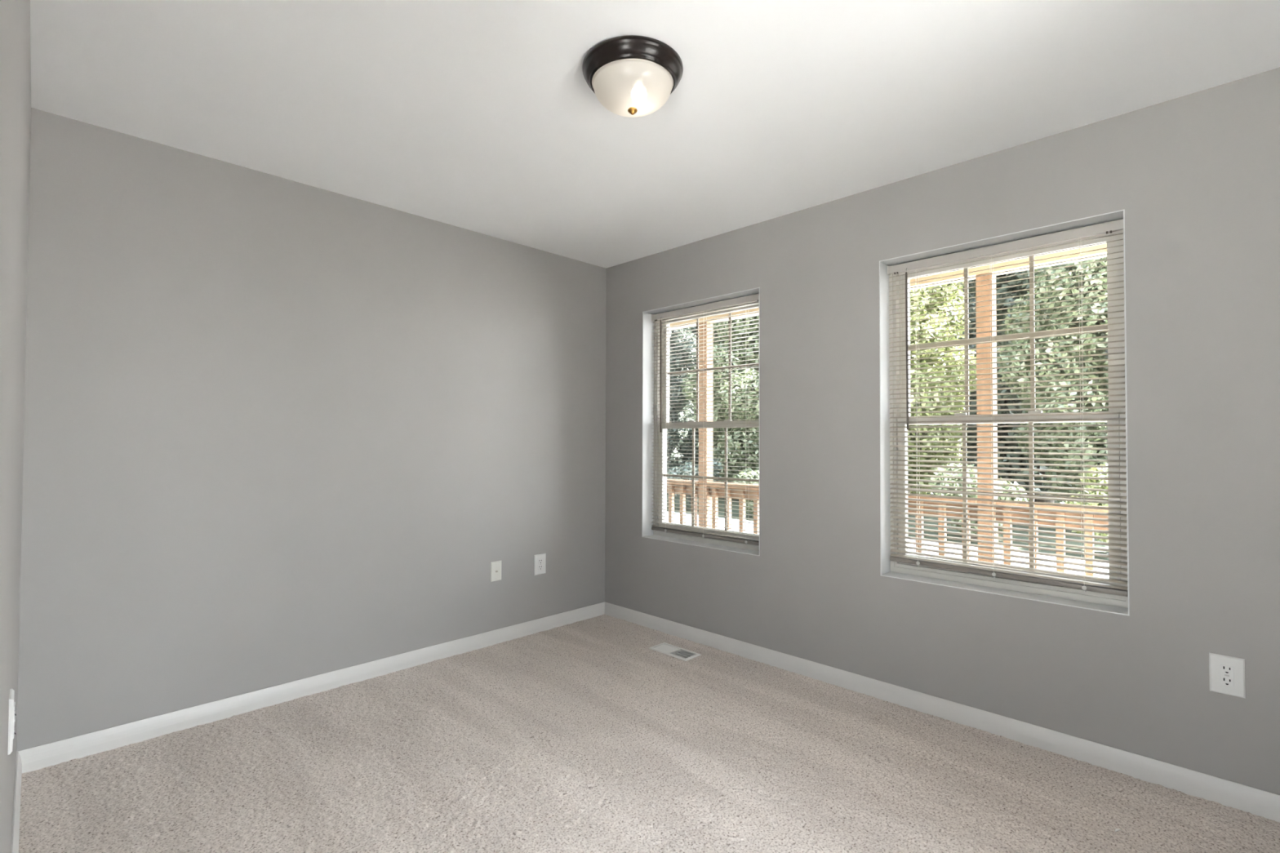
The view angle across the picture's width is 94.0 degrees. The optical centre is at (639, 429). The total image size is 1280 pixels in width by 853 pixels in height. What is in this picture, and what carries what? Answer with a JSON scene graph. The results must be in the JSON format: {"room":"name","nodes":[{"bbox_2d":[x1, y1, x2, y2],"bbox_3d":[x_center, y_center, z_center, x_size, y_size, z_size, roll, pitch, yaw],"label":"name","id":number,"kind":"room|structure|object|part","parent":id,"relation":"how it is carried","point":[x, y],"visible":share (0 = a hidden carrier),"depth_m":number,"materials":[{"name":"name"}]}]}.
{"room":"empty bedroom","nodes":[
{"label":"empty bedroom","id":0,"kind":"room"},
{"bbox_2d":[0,0,31,852],"bbox_3d":[-0.981,0.008,0.844,3.700,2.440,0.120,-1,-2,45],"label":"wall","id":1,"kind":"structure","parent":0,"point":[15,15],"depth_m":1.02,"materials":[{"name":"grey paint"}]},
{"bbox_2d":[8,688,16,755],"bbox_3d":[-1.307,0.606,1.245,0.072,0.112,0.011,-1,-2,45],"label":"electrical outlet","id":2,"kind":"object","parent":1,"relation":"attached to","point":[11,720],"visible":1,"depth_m":1.22,"materials":[{"name":"white plastic"}]},
{"bbox_2d":[13,702,16,738],"bbox_3d":[-1.306,0.606,1.246,0.034,0.067,0.007,-1,-2,45],"label":"receptacle","id":3,"kind":"object","parent":2,"relation":"attached to","point":[14,718],"depth_m":1.24,"materials":[{"name":"white plastic"}]},
{"bbox_2d":[10,751,22,852],"bbox_3d":[-1.393,1.200,1.319,2.420,0.091,0.014,-1,-2,45],"label":"baseboard","id":4,"kind":"structure","parent":1,"relation":"attached to","point":[16,808],"depth_m":1.86,"materials":[{"name":"white paint"}]},
{"bbox_2d":[16,107,606,751],"bbox_3d":[-1.335,0.051,3.204,0.120,2.440,2.983,-1,-2,45],"label":"wall","id":5,"kind":"structure","parent":0,"point":[277,430],"depth_m":2.75,"materials":[{"name":"grey paint"}]},
{"bbox_2d":[17,602,604,773],"bbox_3d":[-1.249,1.235,3.178,0.014,0.091,2.863,-1,-2,45],"label":"baseboard","id":6,"kind":"structure","parent":5,"relation":"attached to","point":[35,758],"depth_m":2.72,"materials":[{"name":"white paint"}]},
{"bbox_2d":[490,560,501,582],"bbox_3d":[-0.858,0.849,3.577,0.017,0.116,0.073,-1,-2,45],"label":"cable plate","id":7,"kind":"object","parent":5,"relation":"attached to","point":[495,566],"visible":1,"depth_m":3.58,"materials":[{"name":"white plastic"}]},
{"bbox_2d":[533,553,546,575],"bbox_3d":[-0.635,0.859,3.807,0.011,0.130,0.090,-1,-2,45],"label":"electrical outlet","id":8,"kind":"object","parent":5,"relation":"attached to","point":[540,560],"visible":1,"depth_m":3.80,"materials":[{"name":"white plastic"}]},
{"bbox_2d":[537,559,542,569],"bbox_3d":[-0.635,0.859,3.807,0.004,0.067,0.034,-1,-2,45],"label":"receptacle","id":9,"kind":"object","parent":8,"relation":"attached to","point":[540,561],"depth_m":3.80,"materials":[{"name":"white plastic"}]},
{"bbox_2d":[18,613,1279,852],"bbox_3d":[-0.272,1.243,1.545,3.706,0.010,3.817,-1,-2,45],"label":"floor","id":10,"kind":"structure","parent":0,"point":[583,736],"depth_m":2.16,"materials":[{"name":"beige carpet"}]},
{"bbox_2d":[648,642,701,661],"bbox_3d":[0.199,1.327,3.441,0.286,0.106,0.136,-1,-2,45],"label":"floor vent","id":11,"kind":"object","parent":10,"relation":"in","point":[677,652],"visible":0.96,"depth_m":3.44,"materials":[{"name":"white metal"}]},
{"bbox_2d":[30,0,1279,268],"bbox_3d":[-0.235,-1.271,1.620,3.940,0.150,4.133,-1,-2,45],"label":"ceiling","id":12,"kind":"structure","parent":0,"point":[483,117],"depth_m":2.08,"materials":[{"name":"white paint"}]},
{"bbox_2d":[582,35,683,117],"bbox_3d":[-0.024,-1.112,1.963,0.331,0.153,0.331,-1,-2,45],"label":"ceiling light","id":13,"kind":"object","parent":12,"relation":"attached to","point":[631,76],"visible":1,"depth_m":1.87,"materials":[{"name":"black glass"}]},
{"bbox_3d":[-0.024,-1.095,1.963,0.267,0.086,0.267,-1,-2,45],"label":"lamp shade","id":14,"kind":"part","parent":13,"relation":"part of","materials":[{"name":"white glass"}]},
{"bbox_2d":[604,67,1279,795],"bbox_3d":[1.143,0.055,2.995,3.940,2.440,0.200,-1,-2,45],"label":"wall","id":15,"kind":"structure","parent":0,"point":[1195,177],"depth_m":2.37,"materials":[{"name":"grey paint"}]},
{"bbox_2d":[641,287,759,555],"bbox_3d":[0.413,-0.041,3.720,0.914,1.498,0.206,-1,-2,45],"label":"window","id":16,"kind":"structure","parent":15,"relation":"in","point":[649,389],"depth_m":3.97,"materials":[{"name":"white paint"}]},
{"bbox_2d":[651,293,759,545],"bbox_3d":[0.399,-0.054,3.706,0.901,1.454,0.041,-1,-2,45],"label":"mini blind","id":17,"kind":"object","parent":16,"relation":"attached to","point":[752,298],"visible":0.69,"depth_m":3.69,"materials":[{"name":"grey plastic"}]},
{"bbox_3d":[0.176,-0.042,3.935,0.009,1.386,0.028,-1,-2,45],"label":"ladder cord","id":18,"kind":"part","parent":17,"relation":"part of","materials":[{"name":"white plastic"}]},
{"bbox_3d":[0.401,0.656,3.697,0.887,0.023,0.025,-1,-2,45],"label":"rail","id":19,"kind":"part","parent":17,"relation":"part of","materials":[{"name":"grey plastic"}]},
{"bbox_3d":[0.434,0.305,3.736,0.842,0.711,0.030,-1,-2,45],"label":"sash","id":20,"kind":"part","parent":16,"relation":"part of","materials":[{"name":"grey plastic"}]},
{"bbox_3d":[0.464,-0.381,3.777,0.842,0.742,0.030,-1,-2,45],"label":"sash","id":21,"kind":"part","parent":16,"relation":"part of","materials":[{"name":"grey plastic"}]},
{"bbox_2d":[663,426,759,530],"bbox_3d":[0.434,0.301,3.736,0.770,0.628,0.008,-1,-2,45],"label":"grille","id":22,"kind":"object","parent":16,"relation":"attached to","point":[692,477],"depth_m":3.82,"materials":[{"name":"beige plastic"}]},
{"bbox_2d":[667,312,759,422],"bbox_3d":[0.464,-0.384,3.777,0.770,0.680,0.008,-1,-2,45],"label":"grille","id":23,"kind":"object","parent":16,"relation":"attached to","point":[711,313],"depth_m":3.86,"materials":[{"name":"beige"}]},
{"bbox_2d":[604,602,1279,822],"bbox_3d":[1.064,1.238,2.896,3.700,0.091,0.014,-1,-2,45],"label":"baseboard","id":24,"kind":"structure","parent":15,"relation":"attached to","point":[1256,802],"depth_m":2.46,"materials":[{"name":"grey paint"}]},
{"bbox_2d":[879,208,1129,616],"bbox_3d":[1.545,-0.061,2.603,0.919,1.504,0.206,-1,-2,45],"label":"window","id":25,"kind":"structure","parent":15,"relation":"in","point":[1110,603],"depth_m":2.60,"materials":[{"name":"white paint"}]},
{"bbox_2d":[906,422,1107,568],"bbox_3d":[1.565,0.284,2.619,0.775,0.628,0.008,-1,-2,45],"label":"grille","id":26,"kind":"object","parent":25,"relation":"attached to","point":[964,424],"depth_m":2.67,"materials":[{"name":"beige plastic"}]},
{"bbox_2d":[887,218,1128,596],"bbox_3d":[1.530,-0.081,2.588,0.906,1.446,0.040,-1,-2,45],"label":"mini blind","id":27,"kind":"object","parent":25,"relation":"attached to","point":[1114,225],"visible":0.91,"depth_m":2.54,"materials":[{"name":"grey plastic"}]},
{"bbox_3d":[1.308,-0.072,2.817,0.009,1.374,0.026,-1,-2,45],"label":"ladder cord","id":28,"kind":"part","parent":27,"relation":"part of","materials":[{"name":"white fabric"}]},
{"bbox_3d":[1.532,-0.074,2.596,0.009,1.376,0.026,-1,-2,45],"label":"ladder cord","id":29,"kind":"part","parent":27,"relation":"part of","materials":[{"name":"white fabric"}]},
{"bbox_3d":[1.533,0.623,2.580,0.892,0.031,0.025,-1,-2,45],"label":"rail","id":30,"kind":"part","parent":27,"relation":"part of","materials":[{"name":"grey"}]},
{"bbox_3d":[1.756,-0.076,2.375,0.009,1.379,0.026,-1,-2,45],"label":"ladder cord","id":31,"kind":"part","parent":27,"relation":"part of","materials":[{"name":"white fabric"}]},
{"bbox_2d":[908,256,1107,414],"bbox_3d":[1.596,-0.404,2.660,0.775,0.686,0.008,-1,-2,45],"label":"grille","id":32,"kind":"object","parent":25,"relation":"attached to","point":[1004,258],"depth_m":2.69,"materials":[{"name":"beige"}]},
{"bbox_3d":[1.596,-0.401,2.660,0.847,0.748,0.030,-1,-2,45],"label":"sash","id":33,"kind":"part","parent":25,"relation":"part of","materials":[{"name":"grey plastic"}]},
{"bbox_3d":[1.565,0.288,2.619,0.847,0.711,0.030,-1,-2,45],"label":"sash","id":34,"kind":"part","parent":25,"relation":"part of","materials":[{"name":"grey plastic"}]},
{"bbox_2d":[1208,653,1245,698],"bbox_3d":[1.974,0.827,2.009,0.086,0.129,0.011,-1,-2,45],"label":"electrical outlet","id":35,"kind":"object","parent":15,"relation":"attached to","point":[1227,673],"visible":1,"depth_m":2.01,"materials":[{"name":"white plastic"}]},
{"bbox_2d":[1219,664,1234,687],"bbox_3d":[1.973,0.827,2.008,0.034,0.067,0.004,-1,-2,45],"label":"receptacle","id":36,"kind":"object","parent":35,"relation":"attached to","point":[1226,671],"depth_m":2.01,"materials":[{"name":"white plastic"}]},
{"label":"outside","id":37,"kind":"structure","parent":0,"visible":0},
{"bbox_3d":[0.924,-1.203,4.785,7.300,0.100,2.000,-1,-2,45],"label":"ceiling","id":38,"kind":"structure","parent":37,"visible":0},
{"bbox_2d":[669,243,1106,329],"bbox_3d":[0.740,-1.047,5.166,6.500,0.198,0.110,-1,-2,45],"label":"beam","id":39,"kind":"structure","parent":38,"relation":"attached to","point":[1103,251],"depth_m":3.68,"materials":[{"name":"beige paint"}]},
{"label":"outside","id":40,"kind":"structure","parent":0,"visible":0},
{"bbox_3d":[-0.178,1.446,5.407,8.400,0.140,1.420,-1,-2,45],"label":"porch deck","id":41,"kind":"object","parent":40,"visible":0},
{"bbox_2d":[666,478,698,525],"bbox_3d":[-0.232,0.906,6.084,2.193,0.864,0.140,-1,-2,45],"label":"porch railing","id":42,"kind":"object","parent":41,"relation":"on","point":[680,483],"visible":0.06,"depth_m":5.44,"materials":[{"name":"brown wood"}]},
{"bbox_3d":[-0.217,0.558,6.104,2.193,0.092,0.038,-1,-2,45],"label":"rail","id":43,"kind":"part","parent":42,"relation":"part of","materials":[{"name":"brown wood"}]},
{"bbox_3d":[-0.231,0.492,6.091,2.193,0.036,0.140,-1,-2,45],"label":"handrail","id":44,"kind":"part","parent":42,"relation":"part of","materials":[{"name":"brown wood"}]},
{"bbox_2d":[698,322,713,528],"bbox_3d":[0.583,0.215,5.294,0.092,2.322,0.092,-1,-2,45],"label":"porch post","id":45,"kind":"object","parent":41,"relation":"on","point":[701,431],"visible":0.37,"depth_m":5.26,"materials":[{"name":"brown wood"}]},
{"bbox_2d":[705,481,977,559],"bbox_3d":[1.373,0.882,4.499,2.135,0.864,0.140,-1,-2,45],"label":"porch railing","id":46,"kind":"object","parent":41,"relation":"on","point":[716,491],"visible":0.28,"depth_m":4.87,"materials":[{"name":"brown wood"}]},
{"bbox_3d":[1.375,0.468,4.507,2.135,0.036,0.140,-1,-2,45],"label":"handrail","id":47,"kind":"part","parent":46,"relation":"part of","materials":[{"name":"brown wood"}]},
{"bbox_3d":[1.388,0.533,4.519,2.135,0.092,0.038,-1,-2,45],"label":"rail","id":48,"kind":"part","parent":46,"relation":"part of","materials":[{"name":"brown wood"}]},
{"bbox_2d":[975,272,998,563],"bbox_3d":[2.168,0.191,3.729,0.092,2.322,0.092,-1,-2,45],"label":"porch post","id":49,"kind":"object","parent":41,"relation":"on","point":[992,276],"visible":0.51,"depth_m":3.70,"materials":[{"name":"brown wood"}]},
{"bbox_2d":[992,500,1108,576],"bbox_3d":[2.435,0.866,3.450,0.666,0.864,0.140,-1,-2,45],"label":"porch railing","id":50,"kind":"object","parent":41,"relation":"on","point":[993,503],"visible":0.07,"depth_m":3.44,"materials":[{"name":"brown wood"}]},
{"bbox_3d":[2.437,0.452,3.458,0.666,0.036,0.140,-1,-2,45],"label":"handrail","id":51,"kind":"part","parent":50,"relation":"part of","materials":[{"name":"brown wood"}]},
{"bbox_3d":[2.450,0.517,3.470,0.666,0.092,0.038,-1,-2,45],"label":"rail","id":52,"kind":"part","parent":50,"relation":"part of","materials":[{"name":"brown wood"}]},
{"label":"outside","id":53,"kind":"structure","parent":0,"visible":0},
{"bbox_2d":[666,511,1109,578],"bbox_3d":[-9.786,2.090,20.434,43.600,0.050,6.280,-1,-2,45],"label":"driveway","id":54,"kind":"structure","parent":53,"point":[675,515],"depth_m":9.15,"materials":[{"name":"concrete"}]},
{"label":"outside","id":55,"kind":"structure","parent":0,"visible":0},
{"bbox_2d":[666,466,1108,559],"bbox_3d":[6.686,2.373,25.442,140.000,0.280,100.000,-1,-2,45],"label":"ground","id":56,"kind":"structure","parent":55,"point":[927,493],"depth_m":11.40,"materials":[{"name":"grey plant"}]},
{"bbox_2d":[666,328,698,471],"bbox_3d":[0.388,-1.478,20.499,3.799,7.570,3.720,0,-1,10],"label":"tree","id":57,"kind":"object","parent":56,"relation":"on","point":[679,449],"visible":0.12,"depth_m":19.56,"materials":[{"name":"green plant"}]},
{"bbox_2d":[676,327,698,462],"bbox_3d":[0.737,-2.056,27.539,4.966,8.983,4.751,1,-1,-33],"label":"tree","id":58,"kind":"object","parent":56,"relation":"on","point":[695,455],"visible":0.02,"depth_m":26.43,"materials":[{"name":"green plant"}]},
{"bbox_2d":[666,457,722,509],"bbox_3d":[1.394,1.394,15.071,1.269,1.445,1.679,-1,-2,45],"label":"shrub","id":59,"kind":"object","parent":56,"relation":"on","point":[671,470],"visible":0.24,"depth_m":14.80,"materials":[{"name":"green plant"}]},
{"bbox_2d":[690,326,698,462],"bbox_3d":[4.036,-3.277,32.719,5.686,11.643,5.815,-1,-2,45],"label":"tree","id":60,"kind":"object","parent":56,"relation":"on","point":[694,327],"visible":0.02,"depth_m":31.60,"materials":[{"name":"green plant"}]},
{"bbox_2d":[680,315,759,483],"bbox_3d":[3.368,-1.723,17.555,4.032,7.965,3.835,1,-1,-20],"label":"tree","id":61,"kind":"object","parent":56,"relation":"on","point":[751,439],"visible":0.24,"depth_m":16.54,"materials":[{"name":"green plant"}]},
{"bbox_2d":[691,333,759,475],"bbox_3d":[4.186,-2.141,23.957,4.538,9.046,4.704,0,-1,11],"label":"tree","id":62,"kind":"object","parent":56,"relation":"on","point":[713,333],"visible":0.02,"depth_m":23.32,"materials":[{"name":"green plant"}]},
{"bbox_2d":[733,464,759,517],"bbox_3d":[2.942,1.339,13.511,1.513,1.512,1.492,-1,-2,45],"label":"shrub","id":63,"kind":"object","parent":56,"relation":"on","point":[748,471],"visible":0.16,"depth_m":13.42,"materials":[{"name":"green plant"}]},
{"bbox_2d":[907,280,976,494],"bbox_3d":[6.301,-1.494,14.610,3.894,7.416,3.807,0,-1,30],"label":"tree","id":64,"kind":"object","parent":56,"relation":"on","point":[958,286],"visible":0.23,"depth_m":13.52,"materials":[{"name":"green plant"}]},
{"bbox_2d":[939,286,977,466],"bbox_3d":[12.605,-3.886,24.186,5.819,12.592,5.973,0,-1,6],"label":"tree","id":65,"kind":"object","parent":56,"relation":"on","point":[970,305],"visible":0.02,"depth_m":22.94,"materials":[{"name":"green plant"}]},
{"bbox_2d":[928,462,1029,539],"bbox_3d":[5.841,1.319,10.533,1.497,1.458,1.441,0,-1,-8],"label":"shrub","id":66,"kind":"object","parent":56,"relation":"on","point":[952,464],"visible":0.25,"depth_m":10.25,"materials":[{"name":"green plant"}]},
{"bbox_2d":[955,268,1094,502],"bbox_3d":[11.319,-2.504,16.900,4.389,9.558,4.868,1,-1,-22],"label":"tree","id":67,"kind":"object","parent":56,"relation":"on","point":[1023,276],"visible":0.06,"depth_m":16.38,"materials":[{"name":"green plant"}]},
{"bbox_2d":[996,257,1108,503],"bbox_3d":[9.444,-1.867,11.722,4.097,8.075,3.820,1,-1,-37],"label":"tree","id":68,"kind":"object","parent":56,"relation":"on","point":[1101,263],"visible":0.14,"depth_m":11.24,"materials":[{"name":"green plant"}]},
{"bbox_2d":[1059,463,1108,542],"bbox_3d":[7.476,1.278,9.218,1.450,1.508,1.479,0,-1,3],"label":"shrub","id":69,"kind":"object","parent":56,"relation":"on","point":[1103,475],"visible":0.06,"depth_m":9.34,"materials":[{"name":"green plant"}]}
]}

